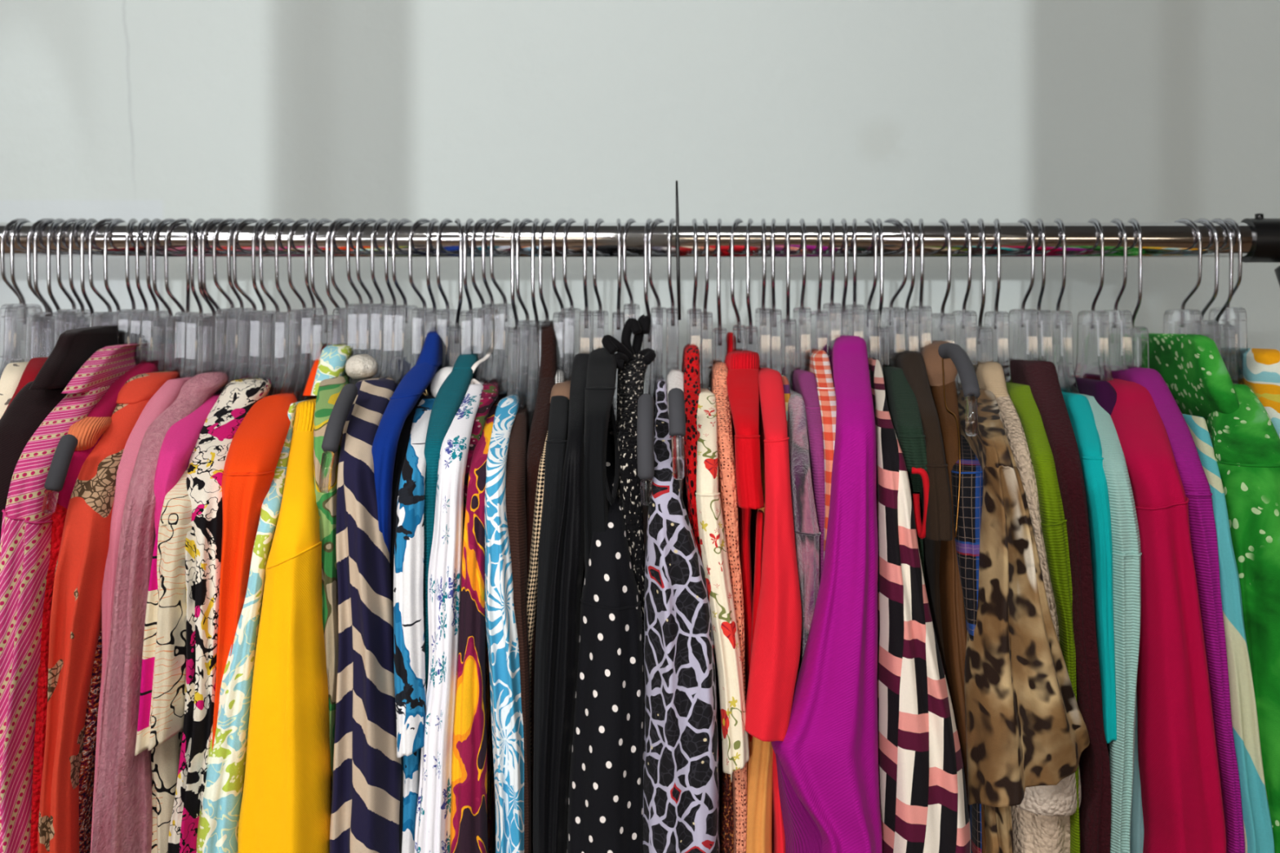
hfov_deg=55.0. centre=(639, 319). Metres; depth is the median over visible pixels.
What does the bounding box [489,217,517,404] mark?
clothes hanger
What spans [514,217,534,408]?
clothes hanger
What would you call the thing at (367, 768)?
sweater
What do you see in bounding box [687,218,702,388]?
clothes hanger
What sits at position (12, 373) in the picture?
garment
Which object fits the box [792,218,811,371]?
clothes hanger
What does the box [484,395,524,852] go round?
garment
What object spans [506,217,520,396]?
clothes hanger
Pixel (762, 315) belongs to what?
clothes hanger
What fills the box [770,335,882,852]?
sweater
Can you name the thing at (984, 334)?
clothes hanger
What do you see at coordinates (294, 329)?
clothes hanger
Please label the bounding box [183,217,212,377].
clothes hanger
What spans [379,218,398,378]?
clothes hanger
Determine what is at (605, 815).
garment
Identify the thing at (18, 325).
clothes hanger
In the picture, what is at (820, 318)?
clothes hanger
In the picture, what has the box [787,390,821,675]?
jacket
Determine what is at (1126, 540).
sweater
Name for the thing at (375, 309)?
clothes hanger
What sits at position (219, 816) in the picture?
shirt
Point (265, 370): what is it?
clothes hanger
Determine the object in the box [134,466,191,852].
garment
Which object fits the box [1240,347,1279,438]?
garment
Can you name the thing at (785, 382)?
garment
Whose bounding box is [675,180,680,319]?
pin
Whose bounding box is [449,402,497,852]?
garment
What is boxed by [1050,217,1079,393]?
clothes hanger
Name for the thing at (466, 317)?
clothes hanger
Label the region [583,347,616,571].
garment
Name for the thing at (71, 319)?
clothes hanger
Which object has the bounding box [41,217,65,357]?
clothes hanger
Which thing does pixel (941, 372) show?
jacket
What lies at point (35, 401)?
garment
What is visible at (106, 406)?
garment
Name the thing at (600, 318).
clothes hanger
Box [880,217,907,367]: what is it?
clothes hanger
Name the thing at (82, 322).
clothes hanger
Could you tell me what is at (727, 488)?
sweater
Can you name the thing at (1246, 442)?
shirt
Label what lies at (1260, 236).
rail
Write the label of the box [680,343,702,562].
cardigan
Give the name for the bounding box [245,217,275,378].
clothes hanger
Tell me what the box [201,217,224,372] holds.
clothes hanger
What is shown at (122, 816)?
sweater
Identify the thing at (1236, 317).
clothes hanger
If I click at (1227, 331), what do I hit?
clothes hanger
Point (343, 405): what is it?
clothes hanger
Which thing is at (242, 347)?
clothes hanger
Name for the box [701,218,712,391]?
clothes hanger
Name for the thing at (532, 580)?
jacket
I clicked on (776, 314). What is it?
clothes hanger
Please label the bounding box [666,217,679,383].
clothes hanger
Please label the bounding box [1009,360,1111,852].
garment
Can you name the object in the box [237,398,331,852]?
garment
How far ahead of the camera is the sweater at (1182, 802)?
0.89 m
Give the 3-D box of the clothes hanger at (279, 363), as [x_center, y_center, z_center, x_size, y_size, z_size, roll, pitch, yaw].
[-0.313,0.017,1.100,0.012,0.215,0.234,0,0,4]
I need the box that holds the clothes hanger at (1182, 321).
[1163,217,1203,335]
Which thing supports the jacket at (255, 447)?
hanging from the clothes hanger at (294, 329)
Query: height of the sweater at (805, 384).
0.549 m
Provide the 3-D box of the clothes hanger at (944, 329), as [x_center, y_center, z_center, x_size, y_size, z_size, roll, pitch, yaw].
[0.271,0.018,1.100,0.011,0.216,0.234,0,0,-1]
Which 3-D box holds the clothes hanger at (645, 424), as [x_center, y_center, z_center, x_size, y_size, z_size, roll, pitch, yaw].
[-0.005,0.023,1.058,0.032,0.227,0.318,0,0,0]
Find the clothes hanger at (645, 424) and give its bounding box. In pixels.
[622,218,654,505]
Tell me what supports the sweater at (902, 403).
hanging from the clothes hanger at (885, 336)
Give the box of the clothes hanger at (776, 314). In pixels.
[771,218,782,375]
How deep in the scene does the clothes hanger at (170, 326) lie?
1.08 m
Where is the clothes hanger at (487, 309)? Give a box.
[478,217,497,382]
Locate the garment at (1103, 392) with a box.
[1075,377,1116,415]
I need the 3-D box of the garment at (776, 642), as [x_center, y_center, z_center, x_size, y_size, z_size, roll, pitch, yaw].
[0.094,0.304,1.079,0.043,0.524,0.393,0,0,-1]
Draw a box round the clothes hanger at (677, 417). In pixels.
[648,217,685,479]
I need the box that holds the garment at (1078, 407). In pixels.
[1062,391,1116,743]
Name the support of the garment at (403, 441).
hanging from the clothes hanger at (429, 316)
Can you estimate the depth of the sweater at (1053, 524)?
0.91 m
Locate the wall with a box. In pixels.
[0,0,1279,561]
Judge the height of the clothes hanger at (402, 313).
0.209 m
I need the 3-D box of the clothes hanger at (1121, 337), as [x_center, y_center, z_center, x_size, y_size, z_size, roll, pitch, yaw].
[0.426,0.016,1.100,0.011,0.213,0.234,0,0,0]
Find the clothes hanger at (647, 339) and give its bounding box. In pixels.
[642,218,653,479]
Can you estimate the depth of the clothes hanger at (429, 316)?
1.08 m
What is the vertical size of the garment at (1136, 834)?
0.501 m
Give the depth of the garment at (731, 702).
0.90 m
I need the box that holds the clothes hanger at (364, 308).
[352,217,376,384]
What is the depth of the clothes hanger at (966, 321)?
1.08 m
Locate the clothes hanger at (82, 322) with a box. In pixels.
[75,217,97,328]
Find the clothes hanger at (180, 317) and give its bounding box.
[173,218,199,378]
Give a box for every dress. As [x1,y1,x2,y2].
[525,321,557,852]
[746,433,773,852]
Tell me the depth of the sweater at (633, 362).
0.96 m
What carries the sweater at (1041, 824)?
hanging from the clothes hanger at (984, 334)
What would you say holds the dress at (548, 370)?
hanging from the clothes hanger at (542, 324)
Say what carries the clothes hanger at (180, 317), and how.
hanging from the rail
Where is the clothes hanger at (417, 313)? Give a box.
[408,217,437,370]
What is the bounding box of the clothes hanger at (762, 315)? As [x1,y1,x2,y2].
[755,218,772,368]
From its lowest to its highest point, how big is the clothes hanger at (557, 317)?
0.215 m
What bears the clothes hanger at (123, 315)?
hanging from the rail
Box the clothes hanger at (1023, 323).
[1008,217,1039,362]
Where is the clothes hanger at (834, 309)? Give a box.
[822,218,841,361]
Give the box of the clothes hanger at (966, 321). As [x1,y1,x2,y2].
[951,217,977,384]
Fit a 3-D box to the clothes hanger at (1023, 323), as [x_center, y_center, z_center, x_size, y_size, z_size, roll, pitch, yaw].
[0.343,0.016,1.100,0.011,0.212,0.234,0,0,-2]
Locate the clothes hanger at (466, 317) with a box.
[459,217,474,355]
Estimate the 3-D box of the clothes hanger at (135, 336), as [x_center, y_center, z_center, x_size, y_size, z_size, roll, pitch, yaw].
[-0.442,0.016,1.100,0.011,0.214,0.234,0,0,0]
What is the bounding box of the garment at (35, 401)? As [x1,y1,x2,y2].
[0,325,117,541]
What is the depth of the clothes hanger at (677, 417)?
1.06 m
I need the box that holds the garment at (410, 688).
[393,366,453,852]
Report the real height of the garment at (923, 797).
0.520 m
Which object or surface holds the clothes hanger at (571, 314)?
hanging from the rail
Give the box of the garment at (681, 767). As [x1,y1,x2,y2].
[642,376,719,852]
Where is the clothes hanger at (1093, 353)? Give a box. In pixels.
[1075,217,1113,381]
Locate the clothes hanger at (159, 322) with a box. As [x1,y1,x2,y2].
[151,217,176,372]
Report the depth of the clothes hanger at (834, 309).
1.08 m
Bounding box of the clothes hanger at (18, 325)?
[8,217,42,364]
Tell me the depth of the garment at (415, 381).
0.94 m
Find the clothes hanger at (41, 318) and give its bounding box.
[33,217,54,357]
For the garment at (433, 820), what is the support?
hanging from the clothes hanger at (477, 317)
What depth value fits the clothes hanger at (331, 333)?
1.08 m
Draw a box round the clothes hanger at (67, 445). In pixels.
[41,217,173,514]
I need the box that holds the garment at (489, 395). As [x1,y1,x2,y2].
[462,382,498,553]
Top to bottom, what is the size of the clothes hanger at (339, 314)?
0.211 m
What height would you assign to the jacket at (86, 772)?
0.478 m
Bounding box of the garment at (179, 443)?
[154,394,220,534]
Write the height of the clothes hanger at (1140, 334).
0.228 m
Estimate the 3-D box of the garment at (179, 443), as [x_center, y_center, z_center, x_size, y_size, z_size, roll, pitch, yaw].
[-0.363,0.172,1.089,0.037,0.214,0.370,0,0,0]
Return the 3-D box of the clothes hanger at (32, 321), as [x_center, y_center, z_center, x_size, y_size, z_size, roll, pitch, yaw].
[-0.530,0.017,1.100,0.014,0.215,0.234,0,0,5]
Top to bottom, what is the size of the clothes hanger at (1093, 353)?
0.214 m
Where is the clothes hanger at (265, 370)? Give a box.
[257,217,283,380]
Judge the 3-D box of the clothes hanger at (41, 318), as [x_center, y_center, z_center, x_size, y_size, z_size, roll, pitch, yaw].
[-0.527,0.019,1.100,0.011,0.219,0.234,0,0,3]
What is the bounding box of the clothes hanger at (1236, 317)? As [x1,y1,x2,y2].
[1208,217,1248,384]
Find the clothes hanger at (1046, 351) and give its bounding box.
[1035,217,1053,363]
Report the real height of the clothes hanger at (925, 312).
0.210 m
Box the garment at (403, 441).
[390,382,431,852]
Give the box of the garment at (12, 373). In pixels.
[0,361,28,418]
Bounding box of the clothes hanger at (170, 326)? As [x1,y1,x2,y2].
[163,217,192,371]
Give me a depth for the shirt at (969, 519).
0.91 m
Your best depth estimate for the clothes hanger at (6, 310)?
1.08 m
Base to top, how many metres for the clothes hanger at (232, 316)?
0.211 m
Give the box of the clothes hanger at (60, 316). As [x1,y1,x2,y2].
[53,217,89,347]
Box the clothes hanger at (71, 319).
[65,217,90,330]
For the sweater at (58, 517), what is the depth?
0.91 m
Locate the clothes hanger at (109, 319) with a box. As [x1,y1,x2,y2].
[101,217,125,328]
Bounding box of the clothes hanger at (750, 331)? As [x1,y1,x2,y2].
[744,217,757,352]
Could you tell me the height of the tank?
0.410 m
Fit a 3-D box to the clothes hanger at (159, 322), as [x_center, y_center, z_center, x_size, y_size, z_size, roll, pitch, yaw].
[-0.419,0.019,1.100,0.014,0.219,0.234,0,0,6]
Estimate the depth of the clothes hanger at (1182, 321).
1.09 m
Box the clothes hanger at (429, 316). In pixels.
[422,218,439,346]
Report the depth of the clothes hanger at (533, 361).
1.07 m
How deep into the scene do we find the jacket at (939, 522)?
0.94 m
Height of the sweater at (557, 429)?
0.530 m
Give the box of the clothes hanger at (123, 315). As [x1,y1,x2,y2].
[116,217,144,345]
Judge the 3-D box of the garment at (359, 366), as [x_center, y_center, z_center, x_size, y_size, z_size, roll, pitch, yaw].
[-0.245,0.301,1.090,0.046,0.542,0.346,0,0,2]
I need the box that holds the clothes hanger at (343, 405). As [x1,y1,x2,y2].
[318,217,364,493]
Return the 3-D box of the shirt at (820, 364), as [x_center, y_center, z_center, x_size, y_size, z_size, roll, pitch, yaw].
[0.152,0.308,1.069,0.020,0.562,0.326,0,0,2]
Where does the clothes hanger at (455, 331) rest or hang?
hanging from the rail
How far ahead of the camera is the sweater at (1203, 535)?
0.90 m
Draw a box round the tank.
[67,417,111,450]
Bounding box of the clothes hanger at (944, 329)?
[932,217,960,398]
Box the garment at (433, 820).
[414,354,490,852]
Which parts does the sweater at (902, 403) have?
trim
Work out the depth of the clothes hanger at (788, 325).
1.08 m
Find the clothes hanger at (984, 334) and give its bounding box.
[977,217,993,364]
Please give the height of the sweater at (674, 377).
0.544 m
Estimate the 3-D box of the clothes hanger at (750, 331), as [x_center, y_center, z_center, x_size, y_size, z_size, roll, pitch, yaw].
[0.099,0.023,1.100,0.011,0.228,0.234,0,0,3]
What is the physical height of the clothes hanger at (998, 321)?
0.214 m
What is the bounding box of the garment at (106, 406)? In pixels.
[57,363,157,509]
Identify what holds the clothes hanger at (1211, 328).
hanging from the rail
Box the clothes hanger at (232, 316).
[216,217,253,394]
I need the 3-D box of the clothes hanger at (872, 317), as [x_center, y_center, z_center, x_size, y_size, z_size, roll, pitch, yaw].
[0.205,0.016,1.100,0.011,0.212,0.234,0,0,-2]
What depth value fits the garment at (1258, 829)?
0.90 m
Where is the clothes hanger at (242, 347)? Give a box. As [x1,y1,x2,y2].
[232,217,257,380]
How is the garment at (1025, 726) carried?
hanging from the clothes hanger at (966, 321)
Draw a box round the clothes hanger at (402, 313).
[391,217,417,388]
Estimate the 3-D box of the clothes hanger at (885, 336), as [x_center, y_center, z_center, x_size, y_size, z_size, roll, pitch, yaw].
[0.214,0.023,1.100,0.011,0.228,0.234,0,0,1]
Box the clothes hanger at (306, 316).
[293,217,324,401]
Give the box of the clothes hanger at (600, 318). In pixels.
[591,217,608,351]
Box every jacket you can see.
[79,620,102,852]
[212,360,319,786]
[526,369,564,757]
[538,353,589,852]
[724,332,764,742]
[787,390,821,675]
[893,350,952,687]
[921,340,986,852]
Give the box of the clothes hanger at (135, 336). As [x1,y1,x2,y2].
[128,217,151,365]
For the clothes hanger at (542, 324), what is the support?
hanging from the rail
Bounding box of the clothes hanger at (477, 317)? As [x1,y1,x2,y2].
[471,217,487,381]
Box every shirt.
[0,343,137,852]
[196,343,351,852]
[809,348,835,558]
[951,434,982,852]
[1148,333,1279,852]
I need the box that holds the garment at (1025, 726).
[957,384,1089,852]
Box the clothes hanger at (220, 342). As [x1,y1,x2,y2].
[211,217,235,394]
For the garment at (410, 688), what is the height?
0.528 m
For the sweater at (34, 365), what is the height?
0.546 m
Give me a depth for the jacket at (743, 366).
0.94 m
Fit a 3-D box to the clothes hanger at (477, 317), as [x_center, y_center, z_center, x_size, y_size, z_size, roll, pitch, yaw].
[-0.139,0.015,1.100,0.014,0.211,0.234,0,0,6]
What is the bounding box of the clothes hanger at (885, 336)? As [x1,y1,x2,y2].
[875,218,889,371]
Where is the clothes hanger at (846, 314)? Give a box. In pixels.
[840,218,853,335]
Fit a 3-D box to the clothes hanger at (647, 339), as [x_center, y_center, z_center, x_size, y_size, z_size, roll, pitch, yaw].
[0.009,0.022,1.100,0.011,0.226,0.234,0,0,3]
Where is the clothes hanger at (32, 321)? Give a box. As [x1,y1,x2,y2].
[24,217,56,361]
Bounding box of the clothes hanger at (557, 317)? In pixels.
[551,217,567,370]
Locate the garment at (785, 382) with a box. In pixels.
[781,374,797,679]
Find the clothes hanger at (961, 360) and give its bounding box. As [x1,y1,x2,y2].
[902,217,980,436]
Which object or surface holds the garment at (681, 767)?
hanging from the clothes hanger at (677, 417)
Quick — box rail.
[0,213,1279,286]
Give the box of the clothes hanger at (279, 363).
[266,217,295,396]
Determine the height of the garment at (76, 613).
0.511 m
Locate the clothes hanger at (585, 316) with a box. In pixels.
[578,217,592,353]
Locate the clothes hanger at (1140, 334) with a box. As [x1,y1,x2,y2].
[1127,217,1149,368]
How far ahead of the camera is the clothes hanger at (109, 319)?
1.08 m
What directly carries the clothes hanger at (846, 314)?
hanging from the rail
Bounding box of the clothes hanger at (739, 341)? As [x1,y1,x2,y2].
[730,217,745,475]
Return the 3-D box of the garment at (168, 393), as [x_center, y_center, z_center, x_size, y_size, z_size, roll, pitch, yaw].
[-0.398,0.309,1.090,0.033,0.517,0.356,0,0,0]
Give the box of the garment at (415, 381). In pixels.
[371,325,442,559]
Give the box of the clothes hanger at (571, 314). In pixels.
[561,218,580,381]
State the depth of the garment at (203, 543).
0.90 m
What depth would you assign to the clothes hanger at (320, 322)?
1.08 m
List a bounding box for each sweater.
[2,356,48,415]
[30,503,66,852]
[91,372,228,852]
[329,377,401,852]
[423,354,477,693]
[505,406,532,852]
[533,381,570,852]
[601,314,656,691]
[666,368,684,499]
[711,360,746,852]
[717,724,733,852]
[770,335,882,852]
[793,368,825,582]
[882,366,929,581]
[975,361,1081,852]
[1005,382,1079,852]
[1075,393,1142,852]
[1107,377,1226,852]
[1111,367,1244,852]
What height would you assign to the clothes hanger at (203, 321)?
0.219 m
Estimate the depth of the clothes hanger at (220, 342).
1.08 m
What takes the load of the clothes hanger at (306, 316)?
hanging from the rail
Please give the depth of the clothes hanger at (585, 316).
1.08 m
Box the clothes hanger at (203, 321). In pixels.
[195,217,215,375]
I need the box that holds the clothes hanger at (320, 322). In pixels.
[303,217,332,400]
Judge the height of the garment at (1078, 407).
0.515 m
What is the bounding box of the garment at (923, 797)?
[867,357,970,852]
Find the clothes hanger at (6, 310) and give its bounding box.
[0,217,42,378]
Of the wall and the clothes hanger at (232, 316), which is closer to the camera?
the clothes hanger at (232, 316)
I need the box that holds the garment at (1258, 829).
[1182,413,1274,852]
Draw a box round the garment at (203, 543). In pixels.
[167,378,271,852]
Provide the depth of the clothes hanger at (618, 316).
1.08 m
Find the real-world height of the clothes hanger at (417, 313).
0.211 m
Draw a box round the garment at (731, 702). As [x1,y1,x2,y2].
[695,388,749,781]
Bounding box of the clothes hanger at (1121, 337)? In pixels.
[1105,217,1133,372]
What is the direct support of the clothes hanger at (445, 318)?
hanging from the rail
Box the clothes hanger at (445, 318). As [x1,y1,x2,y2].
[435,217,457,372]
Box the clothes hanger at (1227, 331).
[1209,217,1238,383]
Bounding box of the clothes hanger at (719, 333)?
[712,218,726,363]
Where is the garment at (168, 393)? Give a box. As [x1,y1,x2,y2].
[90,377,191,852]
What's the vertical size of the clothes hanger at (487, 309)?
0.208 m
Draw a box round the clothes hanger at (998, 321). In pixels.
[983,217,1012,382]
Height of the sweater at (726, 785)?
0.452 m
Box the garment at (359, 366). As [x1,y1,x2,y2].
[313,354,377,801]
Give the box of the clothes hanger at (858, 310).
[845,218,864,339]
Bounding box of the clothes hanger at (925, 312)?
[911,218,932,353]
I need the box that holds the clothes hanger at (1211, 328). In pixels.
[1193,217,1221,355]
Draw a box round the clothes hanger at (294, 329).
[280,217,310,394]
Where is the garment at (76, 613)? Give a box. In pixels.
[37,371,179,852]
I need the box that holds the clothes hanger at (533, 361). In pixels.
[525,218,539,435]
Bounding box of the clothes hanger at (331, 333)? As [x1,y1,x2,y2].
[324,217,342,346]
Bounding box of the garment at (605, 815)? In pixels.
[567,403,644,852]
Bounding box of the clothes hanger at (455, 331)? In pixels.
[448,218,462,366]
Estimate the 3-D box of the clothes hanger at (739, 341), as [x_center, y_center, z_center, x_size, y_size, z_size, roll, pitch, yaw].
[0.089,0.023,1.100,0.015,0.226,0.234,0,0,6]
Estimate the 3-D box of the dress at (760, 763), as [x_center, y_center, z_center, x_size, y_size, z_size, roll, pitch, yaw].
[0.088,0.327,1.090,0.034,0.477,0.344,0,0,0]
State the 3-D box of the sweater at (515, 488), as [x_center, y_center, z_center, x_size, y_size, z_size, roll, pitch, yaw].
[-0.095,0.319,1.090,0.029,0.484,0.378,0,0,0]
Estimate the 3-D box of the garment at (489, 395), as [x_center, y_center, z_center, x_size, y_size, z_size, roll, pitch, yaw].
[-0.127,0.313,1.091,0.022,0.516,0.346,0,0,1]
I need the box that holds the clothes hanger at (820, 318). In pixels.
[811,218,828,355]
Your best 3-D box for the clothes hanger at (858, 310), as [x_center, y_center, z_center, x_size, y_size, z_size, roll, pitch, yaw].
[0.193,0.013,1.100,0.011,0.208,0.234,0,0,2]
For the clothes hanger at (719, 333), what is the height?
0.229 m
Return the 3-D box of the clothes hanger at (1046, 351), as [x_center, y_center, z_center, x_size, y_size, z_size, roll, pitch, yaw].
[0.357,0.016,1.100,0.011,0.213,0.234,0,0,2]
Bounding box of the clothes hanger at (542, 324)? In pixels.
[533,217,552,414]
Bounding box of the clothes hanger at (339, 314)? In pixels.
[329,217,353,345]
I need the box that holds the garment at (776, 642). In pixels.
[744,365,801,852]
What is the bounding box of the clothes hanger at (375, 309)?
[365,217,393,379]
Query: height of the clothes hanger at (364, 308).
0.208 m
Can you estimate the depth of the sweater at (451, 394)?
0.93 m
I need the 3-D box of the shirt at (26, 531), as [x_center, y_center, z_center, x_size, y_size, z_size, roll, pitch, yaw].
[-0.471,0.301,1.085,0.074,0.558,0.391,0,0,0]
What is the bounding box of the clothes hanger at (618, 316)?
[612,218,623,421]
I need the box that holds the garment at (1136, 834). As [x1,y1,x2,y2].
[1129,691,1143,852]
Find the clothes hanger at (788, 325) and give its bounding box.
[782,218,796,391]
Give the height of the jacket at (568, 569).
0.529 m
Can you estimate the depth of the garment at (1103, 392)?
1.01 m
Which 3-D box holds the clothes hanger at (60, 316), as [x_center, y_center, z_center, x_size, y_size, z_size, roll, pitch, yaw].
[-0.506,0.016,1.100,0.011,0.212,0.234,0,0,3]
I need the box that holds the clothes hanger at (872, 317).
[864,218,881,366]
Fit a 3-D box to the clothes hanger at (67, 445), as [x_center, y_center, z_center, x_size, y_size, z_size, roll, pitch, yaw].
[-0.428,0.025,1.053,0.018,0.232,0.329,0,0,0]
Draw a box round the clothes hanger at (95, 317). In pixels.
[88,217,114,327]
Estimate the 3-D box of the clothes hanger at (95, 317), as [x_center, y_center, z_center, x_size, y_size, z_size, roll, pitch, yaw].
[-0.474,0.017,1.100,0.017,0.215,0.234,0,0,8]
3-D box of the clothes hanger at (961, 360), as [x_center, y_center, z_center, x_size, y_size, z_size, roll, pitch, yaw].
[0.244,0.016,1.056,0.021,0.212,0.323,0,0,-2]

